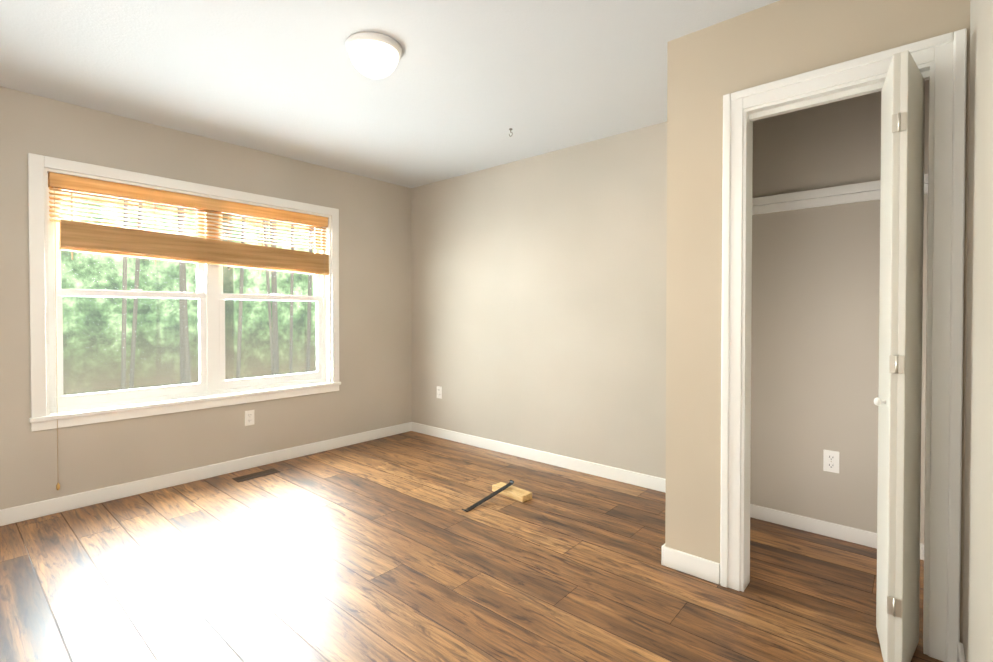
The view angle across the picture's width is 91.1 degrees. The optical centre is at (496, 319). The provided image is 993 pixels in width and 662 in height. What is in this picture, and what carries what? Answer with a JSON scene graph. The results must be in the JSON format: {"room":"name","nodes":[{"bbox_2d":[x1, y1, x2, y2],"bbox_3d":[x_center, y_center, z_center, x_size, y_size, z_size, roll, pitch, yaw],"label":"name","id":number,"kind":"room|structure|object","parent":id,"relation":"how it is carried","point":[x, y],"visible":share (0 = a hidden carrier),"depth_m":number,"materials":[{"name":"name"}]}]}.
{"room":"empty bedroom","nodes":[
{"label":"empty bedroom","id":0,"kind":"room"},
{"bbox_2d":[0,86,411,509],"bbox_3d":[-2.219,-0.084,3.442,0.150,2.440,4.240,1,1,41],"label":"wall","id":1,"kind":"structure","parent":0,"point":[374,392],"depth_m":3.43,"materials":[{"name":"paint"}]},
{"bbox_2d":[28,153,340,431],"bbox_3d":[-2.080,-0.165,3.576,0.184,1.594,1.985,1,1,41],"label":"window","id":2,"kind":"structure","parent":1,"relation":"in","point":[210,295],"depth_m":3.34,"materials":[{"name":"white plastic"}]},
{"bbox_2d":[48,172,328,489],"bbox_3d":[-2.030,0.059,3.564,0.094,1.875,1.833,1,1,41],"label":"window blind","id":3,"kind":"object","parent":2,"relation":"attached to","point":[76,236],"visible":0.92,"depth_m":3.36,"materials":[{"name":"brown wood"}]},
{"bbox_2d":[0,422,411,525],"bbox_3d":[-2.157,1.092,3.403,0.014,0.090,4.000,1,1,41],"label":"baseboard","id":4,"kind":"structure","parent":1,"relation":"attached to","point":[20,513],"depth_m":3.34,"materials":[{"name":"white paint"}]},
{"bbox_2d":[245,410,253,425],"bbox_3d":[-1.885,0.748,3.719,0.007,0.114,0.070,1,1,41],"label":"outlet","id":5,"kind":"object","parent":1,"relation":"attached to","point":[249,417],"visible":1,"depth_m":3.71,"materials":[{"name":"white plastic"}]},
{"bbox_2d":[0,0,779,187],"bbox_3d":[-0.666,-1.337,2.088,4.250,0.100,4.240,1,1,41],"label":"ceiling","id":6,"kind":"structure","parent":0,"point":[463,87],"depth_m":2.53,"materials":[{"name":"white paint"}]},
{"bbox_2d":[345,32,401,78],"bbox_3d":[-0.579,-1.222,2.305,0.262,0.134,0.262,1,1,41],"label":"ceiling light","id":7,"kind":"object","parent":6,"relation":"attached to","point":[374,55],"visible":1,"depth_m":2.23,"materials":[{"name":"white glass"}]},
{"bbox_2d":[0,431,943,661],"bbox_3d":[-0.666,1.183,2.119,4.250,0.060,4.240,1,1,41],"label":"floor","id":8,"kind":"structure","parent":0,"point":[386,549],"depth_m":2.18,"materials":[{"name":"laminate"}]},
{"bbox_2d":[232,468,279,481],"bbox_3d":[-1.751,1.132,3.556,0.115,0.006,0.300,1,1,41],"label":"floor vent","id":9,"kind":"object","parent":8,"relation":"in","point":[255,475],"visible":1,"depth_m":3.54,"materials":[{"name":"brown metal"}]},
{"bbox_2d":[462,480,513,511],"bbox_3d":[-0.047,1.101,3.057,0.048,0.080,0.443,1,1,41],"label":"bar","id":10,"kind":"object","parent":8,"relation":"on","point":[491,495],"visible":1,"depth_m":3.06,"materials":[{"name":"black metal"}]},
{"bbox_2d":[492,482,531,501],"bbox_3d":[0.100,1.120,3.175,0.090,0.040,0.280,-1,1,-44],"label":"wood block","id":11,"kind":"object","parent":8,"relation":"on","point":[517,493],"visible":0.96,"depth_m":3.12,"materials":[{"name":"brown wood"}]},
{"bbox_2d":[411,122,666,478],"bbox_3d":[0.736,-0.086,3.615,4.100,2.440,0.120,1,1,41],"label":"wall","id":12,"kind":"structure","parent":0,"point":[538,302],"depth_m":3.79,"materials":[{"name":"paint"}]},
{"bbox_2d":[437,386,441,398],"bbox_3d":[-0.548,0.691,4.647,0.070,0.114,0.007,1,1,41],"label":"outlet","id":13,"kind":"object","parent":12,"relation":"attached to","point":[439,391],"visible":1,"depth_m":4.64,"materials":[{"name":"white plastic"}]},
{"bbox_2d":[412,422,665,492],"bbox_3d":[0.269,1.085,3.943,2.956,0.090,0.014,1,1,41],"label":"baseboard","id":14,"kind":"structure","parent":12,"relation":"attached to","point":[628,476],"depth_m":3.79,"materials":[{"name":"white paint"}]},
{"bbox_2d":[665,34,688,552],"bbox_3d":[1.131,-0.073,2.588,0.100,2.440,0.920,1,1,41],"label":"wall","id":15,"kind":"structure","parent":0,"point":[677,280],"depth_m":2.24,"materials":[{"name":"paint"}]},
{"bbox_2d":[661,544,664,564],"bbox_3d":[1.079,1.102,2.629,0.014,0.090,0.920,1,1,41],"label":"baseboard","id":16,"kind":"structure","parent":15,"relation":"attached to","point":[662,560],"depth_m":2.28,"materials":[{"name":"white paint"}]},
{"bbox_2d":[687,0,969,643],"bbox_3d":[1.246,-0.065,1.948,0.910,2.440,0.100,1,1,41],"label":"wall","id":17,"kind":"structure","parent":0,"point":[777,40],"depth_m":2.11,"materials":[{"name":"paint"}]},
{"bbox_2d":[664,546,719,583],"bbox_3d":[0.881,1.107,2.201,0.245,0.090,0.014,1,1,41],"label":"baseboard","id":18,"kind":"structure","parent":17,"relation":"attached to","point":[696,566],"depth_m":2.19,"materials":[{"name":"white paint"}]},
{"bbox_2d":[720,28,966,661],"bbox_3d":[1.299,0.133,1.904,0.610,2.045,0.104,1,1,41],"label":"door frame","id":19,"kind":"structure","parent":17,"relation":"attached to","point":[874,84],"depth_m":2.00,"materials":[{"name":"white paint"}]},
{"bbox_2d":[874,50,924,661],"bbox_3d":[1.361,0.142,1.649,0.123,2.009,0.314,1,1,41],"label":"bifold closet door","id":20,"kind":"structure","parent":17,"relation":"in","point":[898,401],"depth_m":1.57,"materials":[{"name":"white paint"}]},
{"bbox_2d":[750,80,928,543],"bbox_3d":[1.794,-0.073,2.584,0.910,2.440,0.060,1,1,41],"label":"wall","id":21,"kind":"structure","parent":0,"point":[815,335],"depth_m":2.60,"materials":[{"name":"paint"}]},
{"bbox_2d":[823,450,838,472],"bbox_3d":[1.769,0.747,2.572,0.070,0.114,0.007,1,1,41],"label":"electrical outlet","id":22,"kind":"object","parent":21,"relation":"attached to","point":[830,461],"visible":1,"depth_m":2.57,"materials":[{"name":"white plastic"}]},
{"bbox_2d":[750,504,923,559],"bbox_3d":[1.770,1.109,2.571,0.910,0.076,0.014,1,1,41],"label":"baseboard","id":23,"kind":"structure","parent":21,"relation":"attached to","point":[842,532],"depth_m":2.60,"materials":[{"name":"white paint"}]},
{"bbox_2d":[752,173,927,214],"bbox_3d":[1.667,-0.647,2.429,0.910,0.092,0.330,1,1,41],"label":"cleat","id":24,"kind":"object","parent":21,"relation":"attached to","point":[850,193],"visible":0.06,"depth_m":2.58,"materials":[{"name":"white paint"}]},
{"bbox_2d":[963,0,992,661],"bbox_3d":[0.859,-0.050,0.710,0.120,2.440,4.120,1,1,41],"label":"wall","id":25,"kind":"structure","parent":0,"point":[978,582],"depth_m":1.28,"materials":[{"name":"paint"}]},
{"bbox_2d":[957,642,965,661],"bbox_3d":[0.540,1.129,0.458,0.014,0.090,3.060,1,1,41],"label":"baseboard","id":26,"kind":"structure","parent":25,"relation":"attached to","point":[960,654],"depth_m":1.57,"materials":[{"name":"white paint"}]},
{"label":"outside","id":27,"kind":"structure","parent":0,"visible":0},
{"bbox_2d":[121,201,139,389],"bbox_3d":[-3.983,-1.886,5.239,0.042,8.001,0.197,1,1,41],"label":"trunk","id":28,"kind":"object","parent":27,"point":[124,288],"depth_m":5.24,"materials":[{"name":"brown plant"}]},
{"bbox_2d":[177,208,190,383],"bbox_3d":[-3.889,-1.895,5.962,0.067,8.002,0.299,1,1,41],"label":"trunk","id":29,"kind":"object","parent":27,"point":[185,365],"depth_m":6.01,"materials":[{"name":"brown plant"}]},
{"bbox_2d":[60,192,315,395],"bbox_3d":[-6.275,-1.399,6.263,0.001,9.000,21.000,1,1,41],"label":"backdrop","id":30,"kind":"structure","parent":27,"point":[148,325],"depth_m":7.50,"materials":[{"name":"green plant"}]},
{"bbox_2d":[236,218,243,378],"bbox_3d":[-3.633,-1.908,7.024,0.053,8.002,0.368,1,1,41],"label":"trunk","id":31,"kind":"object","parent":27,"point":[238,368],"depth_m":6.97,"materials":[{"name":"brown plant"}]},
{"bbox_2d":[244,219,278,375],"bbox_3d":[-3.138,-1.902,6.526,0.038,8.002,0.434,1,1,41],"label":"trunk","id":32,"kind":"object","parent":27,"point":[273,341],"depth_m":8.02,"materials":[{"name":"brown plant"}]},
{"bbox_2d":[289,225,293,373],"bbox_3d":[-3.077,-1.913,7.363,0.046,8.001,0.201,1,1,41],"label":"trunk","id":33,"kind":"object","parent":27,"point":[292,273],"depth_m":7.34,"materials":[{"name":"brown plant"}]},
{"bbox_2d":[306,227,312,371],"bbox_3d":[-3.330,-1.930,8.754,0.067,8.002,0.299,1,1,41],"label":"trunk","id":34,"kind":"object","parent":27,"point":[309,275],"depth_m":8.71,"materials":[{"name":"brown plant"}]}
]}

